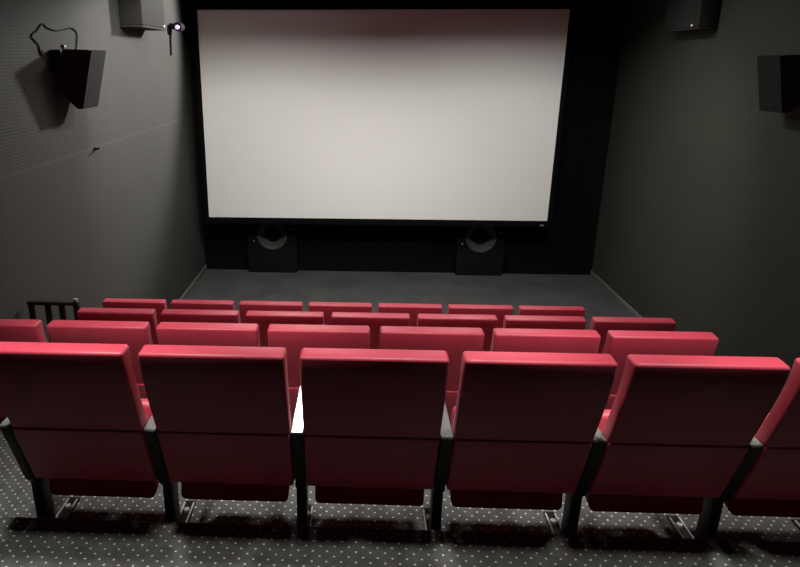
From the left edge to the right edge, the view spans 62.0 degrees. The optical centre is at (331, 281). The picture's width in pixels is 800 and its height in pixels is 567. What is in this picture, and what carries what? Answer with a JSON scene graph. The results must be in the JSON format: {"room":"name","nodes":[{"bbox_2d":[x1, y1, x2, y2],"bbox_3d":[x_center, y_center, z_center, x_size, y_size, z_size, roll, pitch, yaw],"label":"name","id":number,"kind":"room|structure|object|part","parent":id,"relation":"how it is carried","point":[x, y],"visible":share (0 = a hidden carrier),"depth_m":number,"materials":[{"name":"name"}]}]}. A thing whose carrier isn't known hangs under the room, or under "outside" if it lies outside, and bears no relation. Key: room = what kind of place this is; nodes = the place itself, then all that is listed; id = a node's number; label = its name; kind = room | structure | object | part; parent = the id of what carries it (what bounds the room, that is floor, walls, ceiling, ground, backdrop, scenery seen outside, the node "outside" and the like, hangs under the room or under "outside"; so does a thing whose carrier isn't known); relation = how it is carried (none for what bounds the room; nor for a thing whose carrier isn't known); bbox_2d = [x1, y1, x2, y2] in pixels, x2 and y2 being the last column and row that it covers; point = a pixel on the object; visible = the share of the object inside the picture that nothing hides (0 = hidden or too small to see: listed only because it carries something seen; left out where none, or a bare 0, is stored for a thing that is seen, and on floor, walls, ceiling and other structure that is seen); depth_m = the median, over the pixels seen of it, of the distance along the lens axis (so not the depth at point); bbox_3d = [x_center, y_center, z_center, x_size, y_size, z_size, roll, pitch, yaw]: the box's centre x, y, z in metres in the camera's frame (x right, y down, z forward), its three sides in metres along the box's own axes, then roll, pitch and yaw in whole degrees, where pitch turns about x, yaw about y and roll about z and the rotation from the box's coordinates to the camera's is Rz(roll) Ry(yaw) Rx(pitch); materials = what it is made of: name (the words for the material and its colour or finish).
{"room":"auditorium","nodes":[
{"label":"auditorium","id":0,"kind":"room"},
{"bbox_2d":[0,0,205,342],"bbox_3d":[-2.221,-0.363,4.290,0.150,4.360,11.050,1,19,2],"label":"wall","id":1,"kind":"structure","parent":0,"point":[122,219],"depth_m":5.82,"materials":[{"name":"paint"}]},
{"bbox_2d":[31,23,105,108],"bbox_3d":[-1.944,-1.645,5.068,0.296,0.615,0.795,1,19,2],"label":"speaker","id":2,"kind":"object","parent":1,"relation":"attached to","point":[82,70],"visible":1,"depth_m":5.03},
{"bbox_2d":[82,50,105,108],"bbox_3d":[-1.856,-1.585,5.168,0.126,0.431,0.309,1,19,2],"label":"grille","id":3,"kind":"object","parent":2,"relation":"attached to","point":[93,61],"depth_m":5.11,"materials":[{"name":"black metal"}]},
{"bbox_2d":[118,0,165,30],"bbox_3d":[-1.893,-2.828,6.598,0.228,0.567,0.772,1,19,2],"label":"box","id":4,"kind":"object","parent":1,"relation":"attached to","point":[146,15],"visible":1,"depth_m":6.35,"materials":[{"name":"grey paint"}]},
{"bbox_2d":[169,22,184,54],"bbox_3d":[-1.864,-2.928,7.967,0.166,0.374,0.171,1,19,2],"label":"security camera","id":5,"kind":"object","parent":1,"relation":"attached to","point":[177,26],"visible":1,"depth_m":7.91,"materials":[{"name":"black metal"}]},
{"bbox_2d":[179,265,206,299],"bbox_3d":[-1.987,0.427,8.045,0.018,0.070,4.120,1,19,2],"label":"baseboard","id":6,"kind":"structure","parent":1,"relation":"attached to","point":[204,269],"depth_m":9.20,"materials":[{"name":"grey"}]},
{"bbox_2d":[0,516,799,566],"bbox_3d":[0.555,2.255,1.274,5.741,1.325,3.630,1,19,2],"label":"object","id":7,"kind":"object","parent":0,"point":[24,541],"visible":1,"depth_m":2.69,"materials":[{"name":"carpet"}]},
{"bbox_2d":[0,430,799,541],"bbox_3d":[0.662,1.608,3.497,5.741,1.135,1.000,1,19,2],"label":"floor","id":8,"kind":"structure","parent":0,"point":[16,494],"depth_m":3.17,"materials":[{"name":"carpet"}]},
{"bbox_2d":[0,342,158,518],"bbox_3d":[-1.021,0.664,2.818,0.579,1.083,0.597,1,19,2],"label":"chair","id":9,"kind":"object","parent":8,"relation":"on","point":[75,422],"visible":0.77,"depth_m":2.58,"materials":[{"name":"red fabric"}]},
{"bbox_3d":[-1.283,0.507,2.805,0.047,0.009,0.406,1,19,2],"label":"armrest","id":10,"kind":"part","parent":9,"relation":"part of","materials":[{"name":"white plastic"}]},
{"bbox_3d":[-1.285,0.850,2.882,0.043,0.690,0.336,1,19,2],"label":"leg","id":11,"kind":"part","parent":9,"relation":"part of","materials":[{"name":"black metal"}]},
{"bbox_3d":[-1.277,1.104,3.153,0.052,0.012,0.215,1,19,2],"label":"foot trim","id":12,"kind":"part","parent":9,"relation":"part of","materials":[{"name":"silver metal"}]},
{"bbox_3d":[-1.279,1.125,3.129,0.048,0.012,0.325,1,19,2],"label":"foot plate","id":13,"kind":"part","parent":9,"relation":"part of","materials":[{"name":"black metal"}]},
{"bbox_3d":[-1.000,0.705,2.715,0.519,0.315,0.148,1,19,2],"label":"panel","id":14,"kind":"part","parent":9,"relation":"part of","materials":[{"name":"red fabric"}]},
{"bbox_3d":[-0.992,0.707,2.903,0.464,0.405,0.136,1,19,2],"label":"seat","id":15,"kind":"part","parent":9,"relation":"part of","materials":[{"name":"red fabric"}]},
{"bbox_2d":[138,345,294,521],"bbox_3d":[-0.442,0.673,2.792,0.579,1.083,0.597,1,19,2],"label":"chair","id":16,"kind":"object","parent":8,"relation":"on","point":[219,426],"visible":0.86,"depth_m":2.54,"materials":[{"name":"red fabric"}]},
{"bbox_3d":[-0.704,0.516,2.780,0.047,0.009,0.406,1,19,2],"label":"armrest","id":17,"kind":"part","parent":16,"relation":"part of","materials":[{"name":"grey plastic"}]},
{"bbox_3d":[-0.706,0.859,2.857,0.043,0.690,0.336,1,19,2],"label":"leg","id":18,"kind":"part","parent":16,"relation":"part of","materials":[{"name":"black metal"}]},
{"bbox_3d":[-0.698,1.113,3.128,0.052,0.012,0.215,1,19,2],"label":"foot trim","id":19,"kind":"part","parent":16,"relation":"part of","materials":[{"name":"silver metal"}]},
{"bbox_3d":[-0.700,1.134,3.103,0.048,0.012,0.325,1,19,2],"label":"foot plate","id":20,"kind":"part","parent":16,"relation":"part of","materials":[{"name":"black metal"}]},
{"bbox_3d":[-0.421,0.714,2.690,0.519,0.315,0.148,1,19,2],"label":"panel","id":21,"kind":"part","parent":16,"relation":"part of","materials":[{"name":"red fabric"}]},
{"bbox_2d":[291,348,448,525],"bbox_3d":[0.137,0.683,2.767,0.579,1.083,0.597,1,19,2],"label":"chair","id":22,"kind":"object","parent":8,"relation":"on","point":[366,429],"visible":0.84,"depth_m":2.51,"materials":[{"name":"red fabric"}]},
{"bbox_3d":[-0.125,0.525,2.755,0.047,0.009,0.406,1,19,2],"label":"armrest","id":23,"kind":"part","parent":22,"relation":"part of","materials":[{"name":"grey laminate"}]},
{"bbox_3d":[-0.127,0.868,2.832,0.043,0.690,0.336,1,19,2],"label":"leg","id":24,"kind":"part","parent":22,"relation":"part of","materials":[{"name":"black metal"}]},
{"bbox_3d":[-0.121,1.143,3.078,0.048,0.012,0.325,1,19,2],"label":"foot plate","id":25,"kind":"part","parent":22,"relation":"part of","materials":[{"name":"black metal"}]},
{"bbox_3d":[-0.120,1.122,3.103,0.052,0.012,0.215,1,19,2],"label":"foot trim","id":26,"kind":"part","parent":22,"relation":"part of","materials":[{"name":"silver metal"}]},
{"bbox_3d":[0.158,0.723,2.665,0.519,0.315,0.148,1,19,2],"label":"panel","id":27,"kind":"part","parent":22,"relation":"part of","materials":[{"name":"red fabric"}]},
{"bbox_2d":[422,351,617,530],"bbox_3d":[0.715,0.692,2.742,0.579,1.083,0.597,1,19,2],"label":"chair","id":28,"kind":"object","parent":8,"relation":"on","point":[521,432],"visible":0.84,"depth_m":2.49,"materials":[{"name":"red fabric"}]},
{"bbox_3d":[0.459,1.131,3.078,0.052,0.012,0.215,1,19,2],"label":"foot trim","id":29,"kind":"part","parent":28,"relation":"part of","materials":[{"name":"silver metal"}]},
{"bbox_3d":[0.458,1.152,3.053,0.048,0.012,0.325,1,19,2],"label":"foot plate","id":30,"kind":"part","parent":28,"relation":"part of","materials":[{"name":"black metal"}]},
{"bbox_3d":[0.451,0.877,2.807,0.043,0.690,0.336,1,19,2],"label":"leg","id":31,"kind":"part","parent":28,"relation":"part of","materials":[{"name":"black metal"}]},
{"bbox_3d":[0.453,0.534,2.729,0.047,0.009,0.406,1,19,2],"label":"armrest","id":32,"kind":"part","parent":28,"relation":"part of","materials":[{"name":"white plastic"}]},
{"bbox_3d":[0.745,0.734,2.828,0.464,0.405,0.136,1,19,2],"label":"seat","id":33,"kind":"part","parent":28,"relation":"part of","materials":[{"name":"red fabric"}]},
{"bbox_3d":[0.736,0.732,2.640,0.519,0.315,0.148,1,19,2],"label":"panel","id":34,"kind":"part","parent":28,"relation":"part of","materials":[{"name":"red fabric"}]},
{"bbox_3d":[0.735,0.556,2.541,0.527,0.698,0.305,1,19,2],"label":"backrest","id":35,"kind":"part","parent":28,"relation":"part of","materials":[{"name":"red fabric"}]},
{"bbox_2d":[544,354,789,534],"bbox_3d":[1.294,0.701,2.717,0.579,1.083,0.597,1,19,2],"label":"chair","id":36,"kind":"object","parent":8,"relation":"on","point":[677,429],"visible":0.79,"depth_m":2.46,"materials":[{"name":"red fabric"}]},
{"bbox_3d":[1.036,1.161,3.028,0.048,0.012,0.325,1,19,2],"label":"foot plate","id":37,"kind":"part","parent":36,"relation":"part of","materials":[{"name":"black metal"}]},
{"bbox_3d":[1.038,1.140,3.053,0.052,0.012,0.215,1,19,2],"label":"foot trim","id":38,"kind":"part","parent":36,"relation":"part of","materials":[{"name":"silver metal"}]},
{"bbox_3d":[1.030,0.886,2.782,0.043,0.690,0.336,1,19,2],"label":"leg","id":39,"kind":"part","parent":36,"relation":"part of","materials":[{"name":"black metal"}]},
{"bbox_3d":[1.323,0.743,2.803,0.464,0.405,0.136,1,19,2],"label":"seat","id":40,"kind":"part","parent":36,"relation":"part of","materials":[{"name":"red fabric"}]},
{"bbox_3d":[1.032,0.543,2.704,0.047,0.009,0.406,1,19,2],"label":"armrest","id":41,"kind":"part","parent":36,"relation":"part of","materials":[{"name":"grey plastic"}]},
{"bbox_3d":[1.315,0.741,2.615,0.519,0.315,0.148,1,19,2],"label":"panel","id":42,"kind":"part","parent":36,"relation":"part of","materials":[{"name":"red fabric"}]},
{"bbox_3d":[1.314,0.565,2.516,0.527,0.698,0.305,1,19,2],"label":"backrest","id":43,"kind":"part","parent":36,"relation":"part of","materials":[{"name":"red fabric"}]},
{"bbox_2d":[666,358,799,538],"bbox_3d":[1.899,0.710,2.691,0.631,1.083,0.597,1,19,2],"label":"chair","id":44,"kind":"object","parent":8,"relation":"on","point":[766,483],"visible":0.6,"depth_m":2.59,"materials":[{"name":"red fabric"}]},
{"bbox_3d":[1.615,1.170,3.003,0.048,0.012,0.325,1,19,2],"label":"foot plate","id":45,"kind":"part","parent":44,"relation":"part of","materials":[{"name":"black metal"}]},
{"bbox_3d":[1.617,1.149,3.027,0.052,0.012,0.215,1,19,2],"label":"foot trim","id":46,"kind":"part","parent":44,"relation":"part of","materials":[{"name":"silver metal"}]},
{"bbox_3d":[1.609,0.895,2.756,0.043,0.690,0.336,1,19,2],"label":"leg","id":47,"kind":"part","parent":44,"relation":"part of","materials":[{"name":"black metal"}]},
{"bbox_3d":[1.902,0.752,2.778,0.464,0.405,0.136,1,19,2],"label":"seat","id":48,"kind":"part","parent":44,"relation":"part of","materials":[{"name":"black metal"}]},
{"bbox_3d":[1.611,0.553,2.679,0.047,0.009,0.406,1,19,2],"label":"armrest","id":49,"kind":"part","parent":44,"relation":"part of","materials":[{"name":"grey plastic"}]},
{"bbox_3d":[1.894,0.750,2.590,0.519,0.315,0.148,1,19,2],"label":"panel","id":50,"kind":"part","parent":44,"relation":"part of","materials":[{"name":"red fabric"}]},
{"bbox_3d":[1.893,0.575,2.491,0.527,0.698,0.305,1,19,2],"label":"backrest","id":51,"kind":"part","parent":44,"relation":"part of","materials":[{"name":"red fabric"}]},
{"bbox_3d":[2.194,1.179,2.978,0.048,0.012,0.325,1,19,2],"label":"foot plate","id":52,"kind":"part","parent":44,"relation":"part of","materials":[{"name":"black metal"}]},
{"bbox_2d":[189,0,627,274],"bbox_3d":[0.973,-2.050,9.323,5.741,4.360,0.150,1,19,2],"label":"wall","id":53,"kind":"structure","parent":0,"point":[567,247],"depth_m":9.54,"materials":[{"name":"black paint"}]},
{"bbox_2d":[192,4,575,226],"bbox_3d":[0.635,-2.211,8.977,4.831,2.856,0.434,1,19,2],"label":"screen","id":54,"kind":"object","parent":53,"relation":"attached to","point":[310,114],"visible":1,"depth_m":8.76,"materials":[{"name":"white fabric"}]},
{"bbox_3d":[-1.757,-2.189,8.902,0.060,2.856,0.050,1,19,2],"label":"frame","id":55,"kind":"part","parent":54,"relation":"part of","materials":[{"name":"black fabric"}]},
{"bbox_3d":[0.624,-0.838,9.240,4.711,0.085,0.050,1,19,2],"label":"frame rail","id":56,"kind":"part","parent":54,"relation":"part of","materials":[{"name":"metal"}]},
{"bbox_3d":[0.628,-3.476,8.353,4.711,0.060,0.050,1,19,2],"label":"frame rail","id":57,"kind":"part","parent":54,"relation":"part of","materials":[{"name":"black metal"}]},
{"bbox_3d":[3.009,-2.114,8.695,0.060,2.856,0.050,1,19,2],"label":"frame","id":58,"kind":"part","parent":54,"relation":"part of","materials":[{"name":"black fabric"}]},
{"bbox_2d":[184,269,633,329],"bbox_3d":[0.872,0.601,7.964,5.741,0.200,4.120,1,19,2],"label":"floor","id":59,"kind":"structure","parent":0,"point":[515,290],"depth_m":9.13,"materials":[{"name":"grey carpet"}]},
{"bbox_2d":[102,298,166,324],"bbox_3d":[-1.679,0.584,5.991,0.579,1.083,0.597,1,19,2],"label":"chair","id":60,"kind":"object","parent":59,"relation":"on","point":[159,305],"visible":0.06,"depth_m":5.55,"materials":[{"name":"red fabric"}]},
{"bbox_2d":[170,300,234,309],"bbox_3d":[-1.100,0.593,5.966,0.579,1.083,0.597,1,19,2],"label":"chair","id":61,"kind":"object","parent":59,"relation":"on","point":[175,304],"visible":0.06,"depth_m":5.53,"materials":[{"name":"red fabric"}]},
{"bbox_2d":[239,301,302,322],"bbox_3d":[-0.521,0.602,5.941,0.579,1.083,0.597,1,19,2],"label":"chair","id":62,"kind":"object","parent":59,"relation":"on","point":[244,306],"visible":0.03,"depth_m":5.51,"materials":[{"name":"red fabric"}]},
{"bbox_2d":[247,224,297,272],"bbox_3d":[-0.868,-0.540,9.774,0.720,0.806,0.121,1,19,2],"label":"subwoofer","id":63,"kind":"object","parent":59,"relation":"on","point":[271,247],"visible":0.91,"depth_m":9.75,"materials":[{"name":"black"}]},
{"bbox_2d":[308,302,371,324],"bbox_3d":[0.058,0.611,5.915,0.579,1.083,0.597,1,19,2],"label":"chair","id":64,"kind":"object","parent":59,"relation":"on","point":[327,308],"visible":0.07,"depth_m":5.48,"materials":[{"name":"red fabric"}]},
{"bbox_2d":[378,303,441,326],"bbox_3d":[0.636,0.620,5.890,0.579,1.083,0.597,1,19,2],"label":"chair","id":65,"kind":"object","parent":59,"relation":"on","point":[413,310],"visible":0.07,"depth_m":5.46,"materials":[{"name":"red fabric"}]},
{"bbox_2d":[455,226,505,275],"bbox_3d":[2.163,-0.493,9.642,0.670,0.806,0.121,1,19,2],"label":"subwoofer","id":66,"kind":"object","parent":59,"relation":"on","point":[479,250],"visible":0.8,"depth_m":9.61,"materials":[{"name":"black plastic"}]},
{"bbox_2d":[447,304,513,327],"bbox_3d":[1.215,0.629,5.865,0.579,1.083,0.597,1,19,2],"label":"chair","id":67,"kind":"object","parent":59,"relation":"on","point":[500,311],"visible":0.1,"depth_m":5.43,"materials":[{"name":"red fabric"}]},
{"bbox_2d":[518,305,584,316],"bbox_3d":[1.820,0.639,5.839,0.631,1.083,0.597,1,19,2],"label":"chair","id":68,"kind":"object","parent":59,"relation":"on","point":[522,310],"visible":0.06,"depth_m":5.40,"materials":[{"name":"red fabric"}]},
{"bbox_2d":[592,0,799,407],"bbox_3d":[3.663,-0.270,4.034,0.150,4.360,11.050,1,19,2],"label":"wall","id":69,"kind":"structure","parent":0,"point":[698,228],"depth_m":6.52,"materials":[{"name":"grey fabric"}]},
{"bbox_2d":[590,270,642,317],"bbox_3d":[3.730,0.518,7.796,0.018,0.070,4.120,1,19,2],"label":"baseboard","id":70,"kind":"structure","parent":69,"relation":"attached to","point":[601,282],"depth_m":8.77,"materials":[{"name":"grey"}]},
{"bbox_2d":[663,0,721,31],"bbox_3d":[3.642,-2.833,6.649,0.201,0.577,0.782,1,19,2],"label":"box","id":71,"kind":"object","parent":69,"relation":"attached to","point":[681,15],"visible":1,"depth_m":6.49,"materials":[{"name":"grey paint"}]},
{"bbox_2d":[757,55,799,113],"bbox_3d":[3.513,-1.557,5.138,0.286,0.462,0.375,1,19,2],"label":"speaker","id":72,"kind":"object","parent":69,"relation":"attached to","point":[778,75],"visible":1,"depth_m":5.06},
{"bbox_2d":[757,55,783,112],"bbox_3d":[3.428,-1.549,5.168,0.114,0.421,0.314,1,19,2],"label":"grille","id":73,"kind":"object","parent":72,"relation":"attached to","point":[770,67],"depth_m":5.14,"materials":[{"name":"black"}]},
{"bbox_3d":[0.754,1.273,5.492,5.741,0.500,1.000,1,19,2],"label":"platform","id":74,"kind":"object","parent":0,"visible":0},
{"bbox_2d":[77,308,158,344],"bbox_3d":[-1.488,0.621,4.938,0.579,1.083,0.597,1,19,2],"label":"chair","id":75,"kind":"object","parent":74,"relation":"on","point":[90,314],"visible":0.08,"depth_m":4.50,"materials":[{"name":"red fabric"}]},
{"bbox_2d":[161,309,239,322],"bbox_3d":[-0.909,0.630,4.913,0.579,1.083,0.597,1,19,2],"label":"chair","id":76,"kind":"object","parent":74,"relation":"on","point":[167,315],"visible":0.03,"depth_m":4.48,"materials":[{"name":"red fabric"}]},
{"bbox_2d":[246,311,323,346],"bbox_3d":[-0.331,0.639,4.888,0.579,1.083,0.597,1,19,2],"label":"chair","id":77,"kind":"object","parent":74,"relation":"on","point":[263,319],"visible":0.09,"depth_m":4.45,"materials":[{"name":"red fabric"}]},
{"bbox_2d":[331,312,409,348],"bbox_3d":[0.248,0.648,4.863,0.579,1.083,0.597,1,19,2],"label":"chair","id":78,"kind":"object","parent":74,"relation":"on","point":[374,321],"visible":0.08,"depth_m":4.43,"materials":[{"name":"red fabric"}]},
{"bbox_2d":[417,314,497,350],"bbox_3d":[0.827,0.658,4.837,0.579,1.083,0.597,1,19,2],"label":"chair","id":79,"kind":"object","parent":74,"relation":"on","point":[487,323],"visible":0.05,"depth_m":4.40,"materials":[{"name":"red fabric"}]},
{"bbox_2d":[503,315,586,329],"bbox_3d":[1.406,0.667,4.812,0.579,1.083,0.597,1,19,2],"label":"chair","id":80,"kind":"object","parent":74,"relation":"on","point":[510,321],"visible":0.09,"depth_m":4.38,"materials":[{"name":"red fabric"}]},
{"bbox_2d":[590,317,675,353],"bbox_3d":[2.011,0.676,4.786,0.631,1.083,0.597,1,19,2],"label":"chair","id":81,"kind":"object","parent":74,"relation":"on","point":[602,325],"visible":0.04,"depth_m":4.35,"materials":[{"name":"red fabric"}]},
{"bbox_3d":[0.708,1.442,4.495,5.741,0.815,1.000,1,19,2],"label":"platform","id":82,"kind":"object","parent":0,"visible":0},
{"bbox_2d":[0,319,46,429],"bbox_3d":[-1.816,0.636,3.903,0.579,1.083,0.597,1,19,2],"label":"chair","id":83,"kind":"object","parent":82,"relation":"on","point":[11,330],"visible":0.14,"depth_m":3.47,"materials":[{"name":"red fabric"}]},
{"bbox_3d":[-1.795,0.676,3.801,0.519,0.315,0.148,1,19,2],"label":"panel","id":84,"kind":"part","parent":83,"relation":"part of","materials":[{"name":"red fabric"}]},
{"bbox_3d":[-1.797,0.501,3.702,0.527,0.698,0.305,1,19,2],"label":"backrest","id":85,"kind":"part","parent":83,"relation":"part of","materials":[{"name":"red fabric"}]},
{"bbox_2d":[26,298,79,342],"bbox_3d":[-1.924,0.505,4.691,0.364,0.829,0.035,1,19,2],"label":"guard rail","id":86,"kind":"object","parent":82,"relation":"on","point":[75,303],"visible":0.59,"depth_m":4.57,"materials":[{"name":"black metal"}]},
{"bbox_3d":[-1.925,0.146,4.571,0.362,0.024,0.035,1,19,2],"label":"rail","id":87,"kind":"part","parent":86,"relation":"part of","materials":[{"name":"black metal"}]},
{"bbox_2d":[46,320,152,398],"bbox_3d":[-1.238,0.645,3.878,0.579,1.083,0.597,1,19,2],"label":"chair","id":88,"kind":"object","parent":82,"relation":"on","point":[136,334],"visible":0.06,"depth_m":3.46,"materials":[{"name":"red fabric"}]},
{"bbox_3d":[-1.216,0.686,3.776,0.519,0.315,0.148,1,19,2],"label":"panel","id":89,"kind":"part","parent":88,"relation":"part of","materials":[{"name":"red fabric"}]},
{"bbox_2d":[156,322,259,346],"bbox_3d":[-0.659,0.654,3.853,0.579,1.083,0.597,1,19,2],"label":"chair","id":90,"kind":"object","parent":82,"relation":"on","point":[168,333],"visible":0.11,"depth_m":3.42,"materials":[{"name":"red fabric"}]},
{"bbox_2d":[267,324,369,423],"bbox_3d":[-0.080,0.664,3.828,0.579,1.083,0.597,1,19,2],"label":"chair","id":91,"kind":"object","parent":82,"relation":"on","point":[293,337],"visible":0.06,"depth_m":3.41,"materials":[{"name":"red fabric"}]},
{"bbox_3d":[-0.059,0.704,3.725,0.519,0.315,0.148,1,19,2],"label":"panel","id":92,"kind":"part","parent":91,"relation":"part of","materials":[{"name":"red fabric"}]},
{"bbox_3d":[-0.060,0.528,3.627,0.527,0.698,0.305,1,19,2],"label":"backrest","id":93,"kind":"part","parent":91,"relation":"part of","materials":[{"name":"red fabric"}]},
{"bbox_2d":[379,326,483,424],"bbox_3d":[0.499,0.673,3.803,0.579,1.083,0.597,1,19,2],"label":"chair","id":94,"kind":"object","parent":82,"relation":"on","point":[452,340],"visible":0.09,"depth_m":3.38,"materials":[{"name":"red fabric"}]},
{"bbox_3d":[0.518,0.537,3.601,0.527,0.698,0.305,1,19,2],"label":"backrest","id":95,"kind":"part","parent":94,"relation":"part of","materials":[{"name":"red fabric"}]},
{"bbox_3d":[0.520,0.713,3.700,0.519,0.315,0.148,1,19,2],"label":"panel","id":96,"kind":"part","parent":94,"relation":"part of","materials":[{"name":"red fabric"}]},
{"bbox_2d":[490,328,600,353],"bbox_3d":[1.078,0.682,3.777,0.579,1.083,0.597,1,19,2],"label":"chair","id":97,"kind":"object","parent":82,"relation":"on","point":[503,339],"visible":0.08,"depth_m":3.35,"materials":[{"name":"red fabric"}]},
{"bbox_2d":[602,330,718,409],"bbox_3d":[1.683,0.691,3.751,0.631,1.083,0.597,1,19,2],"label":"chair","id":98,"kind":"object","parent":82,"relation":"on","point":[619,344],"visible":0.07,"depth_m":3.33,"materials":[{"name":"red fabric"}]},
{"bbox_3d":[1.677,0.731,3.650,0.519,0.315,0.148,1,19,2],"label":"panel","id":99,"kind":"part","parent":98,"relation":"part of","materials":[{"name":"red fabric"}]}
]}

